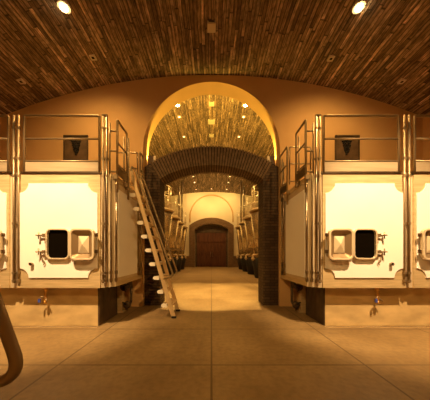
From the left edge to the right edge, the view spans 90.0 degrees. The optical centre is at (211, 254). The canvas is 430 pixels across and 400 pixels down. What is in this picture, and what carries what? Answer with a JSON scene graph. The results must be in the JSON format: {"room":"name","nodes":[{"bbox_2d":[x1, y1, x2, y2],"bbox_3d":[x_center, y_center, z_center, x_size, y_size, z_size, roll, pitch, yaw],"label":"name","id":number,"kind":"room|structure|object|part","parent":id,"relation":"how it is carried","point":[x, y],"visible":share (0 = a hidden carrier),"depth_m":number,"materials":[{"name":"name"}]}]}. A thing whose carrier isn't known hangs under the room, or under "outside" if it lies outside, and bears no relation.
{"room":"processing plant","nodes":[
{"label":"processing plant","id":0,"kind":"room"},
{"bbox_2d":[0,75,422,305],"bbox_3d":[0.000,-2.960,5.825,12.800,8.600,0.450,0,0,0],"label":"wall","id":1,"kind":"structure","parent":0,"point":[139,106],"depth_m":5.60,"materials":[{"name":"paint"}]},
{"bbox_2d":[63,135,87,159],"bbox_3d":[-3.518,-2.775,5.564,0.625,0.650,0.068,0,0,0],"label":"picture","id":2,"kind":"object","parent":1,"relation":"attached to","point":[72,149],"visible":0.98,"depth_m":5.58,"materials":[{"name":"brown"}]},
{"bbox_2d":[335,135,359,159],"bbox_3d":[3.518,-2.775,5.564,0.625,0.650,0.068,0,0,0],"label":"picture","id":3,"kind":"object","parent":1,"relation":"attached to","point":[344,149],"visible":0.93,"depth_m":5.58,"materials":[{"name":"brown"}]},
{"bbox_2d":[144,146,278,304],"bbox_3d":[0.000,-0.781,6.019,3.570,4.242,0.622,0,0,0],"label":"brick archway","id":4,"kind":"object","parent":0,"point":[167,169],"depth_m":5.72,"materials":[{"name":"brick"}]},
{"bbox_2d":[148,156,155,163],"bbox_3d":[-1.650,-2.625,6.095,0.220,0.230,0.310,0,0,0],"label":"uplight","id":5,"kind":"object","parent":4,"relation":"on","point":[150,158],"visible":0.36,"depth_m":5.94,"materials":[{"name":"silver metal"}]},
{"bbox_2d":[267,156,274,163],"bbox_3d":[1.650,-2.625,6.095,0.220,0.230,0.310,0,0,0],"label":"uplight","id":6,"kind":"object","parent":4,"relation":"on","point":[270,158],"visible":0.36,"depth_m":5.94,"materials":[{"name":"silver metal"}]},
{"bbox_2d":[148,95,274,196],"bbox_3d":[0.000,-6.702,15.025,12.500,1.156,17.950,0,0,0],"label":"ceiling","id":7,"kind":"structure","parent":0,"point":[195,112],"depth_m":12.43,"materials":[{"name":"brown wood"}]},
{"bbox_2d":[208,119,214,123],"bbox_3d":[0.000,-7.005,11.298,0.340,0.090,0.344,0,0,0],"label":"ceiling vent","id":8,"kind":"object","parent":7,"relation":"in","point":[210,121],"visible":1,"depth_m":11.21,"materials":[{"name":"beige"}]},
{"bbox_2d":[165,192,257,255],"bbox_3d":[0.000,-2.935,24.300,12.500,8.550,0.600,0,0,0],"label":"wall","id":9,"kind":"structure","parent":0,"point":[208,206],"depth_m":24.00,"materials":[{"name":"paint"}]},
{"bbox_2d":[184,256,188,266],"bbox_3d":[-4.230,0.730,23.940,3.540,1.220,0.120,0,0,0],"label":"baseboard","id":10,"kind":"structure","parent":9,"relation":"attached to","point":[187,258],"depth_m":23.88,"materials":[{"name":"brown brick"}]},
{"bbox_2d":[195,224,227,266],"bbox_3d":[0.000,-1.050,24.283,3.680,4.780,0.275,0,0,0],"label":"door","id":11,"kind":"structure","parent":9,"relation":"in","point":[203,233],"depth_m":24.23,"materials":[{"name":"brown wood"}]},
{"bbox_3d":[-1.190,-1.860,24.245,0.580,0.900,0.090,0,0,0],"label":"raised panel","id":12,"kind":"part","parent":11,"relation":"part of","materials":[{"name":"brown wood"}]},
{"bbox_3d":[-1.190,-0.685,24.245,0.580,1.050,0.090,0,0,0],"label":"raised panel","id":13,"kind":"part","parent":11,"relation":"part of","materials":[{"name":"brown wood"}]},
{"bbox_3d":[-1.190,0.565,24.245,0.580,1.050,0.090,0,0,0],"label":"raised panel","id":14,"kind":"part","parent":11,"relation":"part of","materials":[{"name":"brown wood"}]},
{"bbox_3d":[-0.470,-1.860,24.245,0.620,0.900,0.090,0,0,0],"label":"raised panel","id":15,"kind":"part","parent":11,"relation":"part of","materials":[{"name":"brown wood"}]},
{"bbox_3d":[-0.470,-0.685,24.245,0.620,1.050,0.090,0,0,0],"label":"raised panel","id":16,"kind":"part","parent":11,"relation":"part of","materials":[{"name":"brown wood"}]},
{"bbox_3d":[-0.470,0.565,24.245,0.620,1.050,0.090,0,0,0],"label":"raised panel","id":17,"kind":"part","parent":11,"relation":"part of","materials":[{"name":"brown wood"}]},
{"bbox_3d":[0.470,-1.860,24.245,0.620,0.900,0.090,0,0,0],"label":"raised panel","id":18,"kind":"part","parent":11,"relation":"part of","materials":[{"name":"brown wood"}]},
{"bbox_3d":[0.470,-0.685,24.245,0.620,1.050,0.090,0,0,0],"label":"raised panel","id":19,"kind":"part","parent":11,"relation":"part of","materials":[{"name":"brown wood"}]},
{"bbox_3d":[0.470,0.565,24.245,0.620,1.050,0.090,0,0,0],"label":"raised panel","id":20,"kind":"part","parent":11,"relation":"part of","materials":[{"name":"brown wood"}]},
{"bbox_3d":[1.190,-1.860,24.245,0.580,0.900,0.090,0,0,0],"label":"raised panel","id":21,"kind":"part","parent":11,"relation":"part of","materials":[{"name":"brown wood"}]},
{"bbox_3d":[1.190,-0.685,24.245,0.580,1.050,0.090,0,0,0],"label":"raised panel","id":22,"kind":"part","parent":11,"relation":"part of","materials":[{"name":"brown wood"}]},
{"bbox_3d":[1.190,0.565,24.245,0.580,1.050,0.090,0,0,0],"label":"raised panel","id":23,"kind":"part","parent":11,"relation":"part of","materials":[{"name":"brown wood"}]},
{"bbox_2d":[189,218,233,266],"bbox_3d":[0.000,-1.395,23.875,4.900,5.470,0.250,0,0,0],"label":"door surround","id":24,"kind":"object","parent":9,"relation":"attached to","point":[201,222],"visible":0.91,"depth_m":23.75,"materials":[{"name":"brown painted plaster"}]},
{"bbox_2d":[189,194,233,221],"bbox_3d":[0.000,-5.205,23.980,4.940,3.090,0.140,0,0,0],"label":"trim","id":25,"kind":"structure","parent":9,"relation":"attached to","point":[211,194],"depth_m":23.93,"materials":[{"name":"paint"}]},
{"bbox_2d":[234,256,238,266],"bbox_3d":[4.230,0.730,23.940,3.540,1.220,0.120,0,0,0],"label":"baseboard","id":26,"kind":"structure","parent":9,"relation":"attached to","point":[235,258],"depth_m":23.88,"materials":[{"name":"brown brick"}]},
{"bbox_2d":[0,0,429,114],"bbox_3d":[0.000,-4.214,0.200,11.500,1.452,10.800,0,0,0],"label":"ceiling","id":27,"kind":"structure","parent":0,"point":[387,42],"depth_m":4.53,"materials":[{"name":"brown wood"}]},
{"bbox_2d":[16,78,25,83],"bbox_3d":[-4.384,-4.016,4.947,0.124,0.075,0.124,0,0,0],"label":"recessed light","id":28,"kind":"object","parent":27,"relation":"in","point":[21,81],"visible":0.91,"depth_m":4.94,"materials":[{"name":"beige metal"}]},
{"bbox_2d":[57,0,70,13],"bbox_3d":[-2.634,-4.444,3.839,0.210,0.125,0.210,0,0,0],"label":"ceiling spotlight","id":29,"kind":"object","parent":27,"relation":"attached to","point":[64,6],"visible":0.99,"depth_m":3.81,"materials":[{"name":"beige"}]},
{"bbox_3d":[-2.634,-4.400,3.839,0.119,0.037,0.119,0,0,0],"label":"bulb","id":30,"kind":"part","parent":29,"relation":"part of","materials":[{"name":"white glass"}]},
{"bbox_2d":[89,54,96,60],"bbox_3d":[-2.658,-4.454,4.823,0.124,0.075,0.124,0,0,0],"label":"recessed light","id":31,"kind":"object","parent":27,"relation":"in","point":[92,56],"visible":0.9,"depth_m":4.82,"materials":[{"name":"beige metal"}]},
{"bbox_2d":[207,20,215,32],"bbox_3d":[0.000,-4.665,4.382,0.170,0.090,0.184,0,0,0],"label":"ceiling vent","id":32,"kind":"object","parent":27,"relation":"in","point":[211,24],"visible":1,"depth_m":4.35,"materials":[{"name":"beige metal"}]},
{"bbox_2d":[327,55,334,61],"bbox_3d":[2.691,-4.448,4.841,0.124,0.075,0.124,0,0,0],"label":"recessed light","id":33,"kind":"object","parent":27,"relation":"in","point":[331,57],"visible":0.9,"depth_m":4.83,"materials":[{"name":"beige metal"}]},
{"bbox_2d":[352,0,365,13],"bbox_3d":[2.634,-4.444,3.839,0.210,0.125,0.210,0,0,0],"label":"ceiling spotlight","id":34,"kind":"object","parent":27,"relation":"attached to","point":[358,6],"visible":0.99,"depth_m":3.81,"materials":[{"name":"beige"}]},
{"bbox_3d":[2.634,-4.400,3.839,0.119,0.037,0.119,0,0,0],"label":"bulb","id":35,"kind":"part","parent":34,"relation":"part of","materials":[{"name":"white glass"}]},
{"bbox_2d":[397,78,406,83],"bbox_3d":[4.384,-4.016,4.947,0.124,0.075,0.124,0,0,0],"label":"recessed light","id":36,"kind":"object","parent":27,"relation":"in","point":[401,81],"visible":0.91,"depth_m":4.94,"materials":[{"name":"beige metal"}]},
{"bbox_2d":[0,267,429,399],"bbox_3d":[0.000,1.440,9.700,12.800,0.200,29.800,0,0,0],"label":"floor","id":37,"kind":"structure","parent":0,"point":[222,343],"depth_m":2.87,"materials":[{"name":"concrete"}]},
{"bbox_2d":[0,115,17,287],"bbox_3d":[-4.310,-0.810,4.638,1.620,3.401,1.845,0,0,0],"label":"tank","id":38,"kind":"object","parent":37,"relation":"on","point":[8,179],"visible":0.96,"depth_m":3.84,"materials":[{"name":"metal"}]},
{"bbox_3d":[-3.880,-0.186,3.748,0.430,0.552,0.065,0,0,0],"label":"hatch door","id":39,"kind":"part","parent":38,"relation":"part of","materials":[{"name":"beige"}]},
{"bbox_3d":[-4.365,-0.435,3.845,1.400,1.690,0.022,0,0,0],"label":"panel","id":40,"kind":"part","parent":38,"relation":"part of","materials":[{"name":"white metal"}]},
{"bbox_3d":[-4.308,-1.990,3.850,1.387,1.041,0.040,0,0,0],"label":"guard rail","id":41,"kind":"part","parent":38,"relation":"part of","materials":[{"name":"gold metal"}]},
{"bbox_3d":[-4.367,-0.450,3.863,1.483,2.080,0.034,0,0,0],"label":"frame","id":42,"kind":"part","parent":38,"relation":"part of","materials":[{"name":"metal"}]},
{"bbox_3d":[-3.520,-0.995,3.833,0.040,2.990,0.054,0,0,0],"label":"post","id":43,"kind":"part","parent":38,"relation":"part of","materials":[{"name":"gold metal"}]},
{"bbox_2d":[0,293,22,387],"bbox_3d":[-1.148,-0.274,0.510,1.006,3.228,0.630,0,0,0],"label":"hose","id":44,"kind":"object","parent":37,"relation":"on","point":[10,343],"visible":1,"depth_m":0.78,"materials":[{"name":"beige rubber"}]},
{"bbox_2d":[0,286,116,325],"bbox_3d":[-3.789,0.967,4.815,3.342,0.746,1.530,0,0,0],"label":"plinth","id":45,"kind":"object","parent":37,"relation":"on","point":[64,306],"visible":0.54,"depth_m":4.05,"materials":[{"name":"concrete"}]},
{"bbox_2d":[16,114,143,312],"bbox_3d":[-2.599,-0.586,4.638,1.759,3.851,1.845,0,0,0],"label":"tank","id":46,"kind":"object","parent":37,"relation":"on","point":[77,226],"visible":0.98,"depth_m":3.83,"materials":[{"name":"metal"}]},
{"bbox_3d":[-3.435,-0.995,3.833,0.040,2.990,0.054,0,0,0],"label":"post","id":47,"kind":"part","parent":46,"relation":"part of","materials":[{"name":"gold metal"}]},
{"bbox_3d":[-2.735,-0.435,3.845,1.400,1.690,0.022,0,0,0],"label":"panel","id":48,"kind":"part","parent":46,"relation":"part of","materials":[{"name":"white metal"}]},
{"bbox_3d":[-2.736,-0.450,3.863,1.483,2.080,0.034,0,0,0],"label":"frame","id":49,"kind":"part","parent":46,"relation":"part of","materials":[{"name":"metal"}]},
{"bbox_3d":[-2.678,-1.990,3.850,1.387,1.041,0.040,0,0,0],"label":"guard rail","id":50,"kind":"part","parent":46,"relation":"part of","materials":[{"name":"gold metal"}]},
{"bbox_2d":[71,230,91,257],"bbox_3d":[-2.250,-0.186,3.760,0.370,0.492,0.076,0,0,0],"label":"hatch","id":51,"kind":"object","parent":46,"relation":"on","point":[81,240],"depth_m":3.76,"materials":[{"name":"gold metal"}]},
{"bbox_3d":[-2.250,-0.186,3.748,0.430,0.552,0.065,0,0,0],"label":"hatch door","id":52,"kind":"part","parent":46,"relation":"part of","materials":[{"name":"beige"}]},
{"bbox_3d":[-1.935,-0.995,3.843,0.040,2.990,0.054,0,0,0],"label":"post","id":53,"kind":"part","parent":46,"relation":"part of","materials":[{"name":"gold metal"}]},
{"bbox_3d":[-1.872,-0.995,3.843,0.040,2.990,0.054,0,0,0],"label":"post","id":54,"kind":"part","parent":46,"relation":"part of","materials":[{"name":"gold metal"}]},
{"bbox_3d":[-1.845,-0.500,3.950,0.040,2.000,0.048,0,0,0],"label":"post","id":55,"kind":"part","parent":46,"relation":"part of","materials":[{"name":"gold metal"}]},
{"bbox_3d":[-1.775,-0.480,4.010,0.040,1.960,0.048,0,0,0],"label":"post","id":56,"kind":"part","parent":46,"relation":"part of","materials":[{"name":"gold metal"}]},
{"bbox_3d":[-1.758,-1.835,4.195,0.079,1.350,0.490,0,0,0],"label":"rail","id":57,"kind":"part","parent":46,"relation":"part of","materials":[{"name":"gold metal"}]},
{"bbox_3d":[-2.150,0.965,5.070,0.220,0.750,0.200,0,0,0],"label":"leg","id":58,"kind":"part","parent":46,"relation":"part of","materials":[{"name":"metal"}]},
{"bbox_3d":[-1.758,-1.800,4.500,0.079,1.280,0.040,0,0,0],"label":"gate post","id":59,"kind":"part","parent":46,"relation":"part of","materials":[{"name":"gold metal"}]},
{"bbox_3d":[-1.790,-0.415,4.640,0.025,1.690,1.040,0,0,0],"label":"panel","id":60,"kind":"part","parent":46,"relation":"part of","materials":[{"name":"white metal"}]},
{"bbox_3d":[-1.797,-0.450,4.780,0.022,2.080,1.520,0,0,0],"label":"frame","id":61,"kind":"part","parent":46,"relation":"part of","materials":[{"name":"metal"}]},
{"bbox_3d":[-1.768,-0.885,5.250,0.060,2.750,0.060,0,0,0],"label":"post","id":62,"kind":"part","parent":46,"relation":"part of","materials":[{"name":"silver metal"}]},
{"bbox_3d":[-1.768,-0.500,5.330,0.060,1.980,0.060,0,0,0],"label":"post","id":63,"kind":"part","parent":46,"relation":"part of","materials":[{"name":"silver metal"}]},
{"bbox_3d":[-1.758,-1.835,5.325,0.079,1.350,0.270,0,0,0],"label":"rail","id":64,"kind":"part","parent":46,"relation":"part of","materials":[{"name":"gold metal"}]},
{"bbox_2d":[129,166,179,317],"bbox_3d":[-1.253,-0.274,4.855,1.006,3.228,0.630,0,0,0],"label":"ladder","id":65,"kind":"object","parent":37,"relation":"on","point":[170,302],"visible":1,"depth_m":4.55,"materials":[{"name":"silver metal"}]},
{"bbox_3d":[-1.266,-0.679,4.570,0.920,2.418,0.042,0,0,0],"label":"handrail","id":66,"kind":"part","parent":65,"relation":"part of","materials":[{"name":"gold metal"}]},
{"bbox_3d":[-1.266,-0.679,5.140,0.920,2.418,0.042,0,0,0],"label":"handrail","id":67,"kind":"part","parent":65,"relation":"part of","materials":[{"name":"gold metal"}]},
{"bbox_2d":[165,185,173,271],"bbox_3d":[-3.250,-1.323,12.700,2.000,5.326,2.000,0,0,0],"label":"tank","id":68,"kind":"object","parent":37,"relation":"on","point":[168,212],"visible":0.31,"depth_m":12.35,"materials":[{"name":"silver metal"}]},
{"bbox_3d":[-3.250,-3.323,12.700,1.765,1.326,1.765,0,0,0],"label":"guard rail","id":69,"kind":"part","parent":68,"relation":"part of","materials":[{"name":"beige"}]},
{"bbox_2d":[165,195,179,274],"bbox_3d":[-3.250,-1.323,15.200,2.000,5.326,2.000,0,0,0],"label":"tank","id":70,"kind":"object","parent":37,"relation":"on","point":[175,219],"visible":0.39,"depth_m":14.78,"materials":[{"name":"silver metal"}]},
{"bbox_3d":[-3.250,-3.323,15.200,1.765,1.326,1.765,0,0,0],"label":"guard rail","id":71,"kind":"part","parent":70,"relation":"part of","materials":[{"name":"beige"}]},
{"bbox_2d":[165,180,183,271],"bbox_3d":[-3.250,-2.390,17.700,2.000,7.460,2.000,0,0,0],"label":"tank","id":72,"kind":"object","parent":37,"relation":"on","point":[180,225],"visible":0.33,"depth_m":17.42,"materials":[{"name":"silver metal"}]},
{"bbox_3d":[-3.250,-3.323,17.700,1.765,1.326,1.765,0,0,0],"label":"guard rail","id":73,"kind":"part","parent":72,"relation":"part of","materials":[{"name":"beige"}]},
{"bbox_2d":[180,211,187,269],"bbox_3d":[-3.250,-1.323,20.200,2.000,5.326,2.000,0,0,0],"label":"tank","id":74,"kind":"object","parent":37,"relation":"on","point":[184,227],"visible":0.27,"depth_m":19.80,"materials":[{"name":"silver metal"}]},
{"bbox_2d":[235,211,242,269],"bbox_3d":[3.250,-1.323,20.200,2.000,5.326,2.000,0,0,0],"label":"tank","id":75,"kind":"object","parent":37,"relation":"on","point":[236,227],"visible":0.35,"depth_m":19.80,"materials":[{"name":"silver metal"}]},
{"bbox_2d":[239,180,257,271],"bbox_3d":[3.250,-2.390,17.700,2.000,7.460,2.000,0,0,0],"label":"tank","id":76,"kind":"object","parent":37,"relation":"on","point":[242,225],"visible":0.44,"depth_m":17.41,"materials":[{"name":"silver metal"}]},
{"bbox_3d":[3.250,-3.323,17.700,1.765,1.326,1.765,0,0,0],"label":"guard rail","id":77,"kind":"part","parent":76,"relation":"part of","materials":[{"name":"beige"}]},
{"bbox_2d":[243,195,257,274],"bbox_3d":[3.250,-1.323,15.200,2.000,5.326,2.000,0,0,0],"label":"tank","id":78,"kind":"object","parent":37,"relation":"on","point":[247,219],"visible":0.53,"depth_m":14.77,"materials":[{"name":"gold metal"}]},
{"bbox_3d":[3.250,-3.323,15.200,1.765,1.326,1.765,0,0,0],"label":"guard rail","id":79,"kind":"part","parent":78,"relation":"part of","materials":[{"name":"beige"}]},
{"bbox_2d":[249,185,257,277],"bbox_3d":[3.250,-1.323,12.700,2.000,5.326,2.000,0,0,0],"label":"tank","id":80,"kind":"object","parent":37,"relation":"on","point":[254,212],"visible":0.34,"depth_m":12.36,"materials":[{"name":"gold metal"}]},
{"bbox_3d":[3.250,-3.323,12.700,1.765,1.326,1.765,0,0,0],"label":"guard rail","id":81,"kind":"part","parent":80,"relation":"part of","materials":[{"name":"beige"}]},
{"bbox_2d":[279,114,406,312],"bbox_3d":[2.599,-0.586,4.638,1.759,3.851,1.845,0,0,0],"label":"tank","id":82,"kind":"object","parent":37,"relation":"on","point":[343,225],"visible":0.99,"depth_m":3.83,"materials":[{"name":"metal"}]},
{"bbox_3d":[1.768,-0.500,5.330,0.060,1.980,0.060,0,0,0],"label":"post","id":83,"kind":"part","parent":82,"relation":"part of","materials":[{"name":"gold metal"}]},
{"bbox_3d":[1.768,-0.885,5.250,0.060,2.750,0.060,0,0,0],"label":"post","id":84,"kind":"part","parent":82,"relation":"part of","materials":[{"name":"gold metal"}]},
{"bbox_3d":[1.758,-1.835,5.190,0.079,1.350,0.540,0,0,0],"label":"rail","id":85,"kind":"part","parent":82,"relation":"part of","materials":[{"name":"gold metal"}]},
{"bbox_3d":[1.797,-0.450,4.780,0.022,2.080,1.520,0,0,0],"label":"frame","id":86,"kind":"part","parent":82,"relation":"part of","materials":[{"name":"metal"}]},
{"bbox_3d":[1.790,-0.415,4.640,0.025,1.690,1.040,0,0,0],"label":"panel","id":87,"kind":"part","parent":82,"relation":"part of","materials":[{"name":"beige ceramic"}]},
{"bbox_3d":[2.150,0.965,5.070,0.220,0.750,0.200,0,0,0],"label":"leg","id":88,"kind":"part","parent":82,"relation":"part of","materials":[{"name":"metal"}]},
{"bbox_3d":[1.758,-1.835,4.195,0.079,1.350,0.490,0,0,0],"label":"rail","id":89,"kind":"part","parent":82,"relation":"part of","materials":[{"name":"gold metal"}]},
{"bbox_3d":[1.775,-0.480,4.010,0.040,1.960,0.048,0,0,0],"label":"post","id":90,"kind":"part","parent":82,"relation":"part of","materials":[{"name":"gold metal"}]},
{"bbox_3d":[1.845,-0.500,3.950,0.040,2.000,0.048,0,0,0],"label":"post","id":91,"kind":"part","parent":82,"relation":"part of","materials":[{"name":"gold metal"}]},
{"bbox_3d":[1.872,-0.995,3.843,0.040,2.990,0.054,0,0,0],"label":"post","id":92,"kind":"part","parent":82,"relation":"part of","materials":[{"name":"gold metal"}]},
{"bbox_3d":[1.935,-0.995,3.843,0.040,2.990,0.054,0,0,0],"label":"post","id":93,"kind":"part","parent":82,"relation":"part of","materials":[{"name":"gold metal"}]},
{"bbox_3d":[2.250,-0.186,3.748,0.430,0.552,0.065,0,0,0],"label":"hatch door","id":94,"kind":"part","parent":82,"relation":"part of","materials":[{"name":"beige"}]},
{"bbox_2d":[331,230,351,257],"bbox_3d":[2.250,-0.186,3.760,0.370,0.492,0.076,0,0,0],"label":"hatch","id":95,"kind":"object","parent":82,"relation":"on","point":[341,240],"depth_m":3.76,"materials":[{"name":"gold metal"}]},
{"bbox_3d":[2.678,-1.990,3.850,1.387,1.041,0.040,0,0,0],"label":"guard rail","id":96,"kind":"part","parent":82,"relation":"part of","materials":[{"name":"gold metal"}]},
{"bbox_3d":[2.735,-0.435,3.845,1.400,1.690,0.022,0,0,0],"label":"panel","id":97,"kind":"part","parent":82,"relation":"part of","materials":[{"name":"white metal"}]},
{"bbox_3d":[2.736,-0.450,3.863,1.483,2.080,0.034,0,0,0],"label":"frame","id":98,"kind":"part","parent":82,"relation":"part of","materials":[{"name":"metal"}]},
{"bbox_3d":[3.435,-0.995,3.833,0.040,2.990,0.054,0,0,0],"label":"post","id":99,"kind":"part","parent":82,"relation":"part of","materials":[{"name":"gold metal"}]},
{"bbox_2d":[306,286,429,325],"bbox_3d":[3.789,0.967,4.815,3.342,0.746,1.530,0,0,0],"label":"plinth","id":100,"kind":"object","parent":37,"relation":"on","point":[327,306],"visible":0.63,"depth_m":4.05,"materials":[{"name":"concrete"}]},
{"bbox_2d":[325,326,429,327],"bbox_3d":[3.790,1.335,4.005,3.340,0.009,0.080,0,0,0],"label":"floor drain","id":101,"kind":"object","parent":37,"relation":"on","point":[325,326],"visible":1,"depth_m":4.00,"materials":[{"name":"metal"}]},
{"bbox_2d":[405,115,429,287],"bbox_3d":[4.310,-0.810,4.638,1.620,3.401,1.845,0,0,0],"label":"tank","id":102,"kind":"object","parent":37,"relation":"on","point":[417,180],"visible":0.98,"depth_m":3.83,"materials":[{"name":"metal"}]},
{"bbox_3d":[3.520,-0.995,3.833,0.040,2.990,0.054,0,0,0],"label":"post","id":103,"kind":"part","parent":102,"relation":"part of","materials":[{"name":"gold metal"}]},
{"bbox_3d":[4.367,-0.450,3.863,1.483,2.080,0.034,0,0,0],"label":"frame","id":104,"kind":"part","parent":102,"relation":"part of","materials":[{"name":"metal"}]},
{"bbox_3d":[4.308,-1.990,3.850,1.387,1.041,0.040,0,0,0],"label":"guard rail","id":105,"kind":"part","parent":102,"relation":"part of","materials":[{"name":"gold metal"}]},
{"bbox_3d":[4.365,-0.435,3.845,1.400,1.690,0.022,0,0,0],"label":"panel","id":106,"kind":"part","parent":102,"relation":"part of","materials":[{"name":"white metal"}]},
{"bbox_3d":[3.880,-0.186,3.748,0.430,0.552,0.065,0,0,0],"label":"hatch door","id":107,"kind":"part","parent":102,"relation":"part of","materials":[{"name":"beige"}]},
{"bbox_2d":[425,230,429,257],"bbox_3d":[3.880,-0.186,3.760,0.370,0.492,0.076,0,0,0],"label":"hatch","id":108,"kind":"object","parent":102,"relation":"on","point":[427,232],"depth_m":3.78,"materials":[{"name":"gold metal"}]},
{"bbox_2d":[423,113,429,159],"bbox_3d":[5.625,-1.260,0.200,0.250,5.200,10.800,0,0,0],"label":"wall","id":109,"kind":"structure","parent":0,"point":[426,120],"depth_m":5.50,"materials":[{"name":"paint"}]}
]}

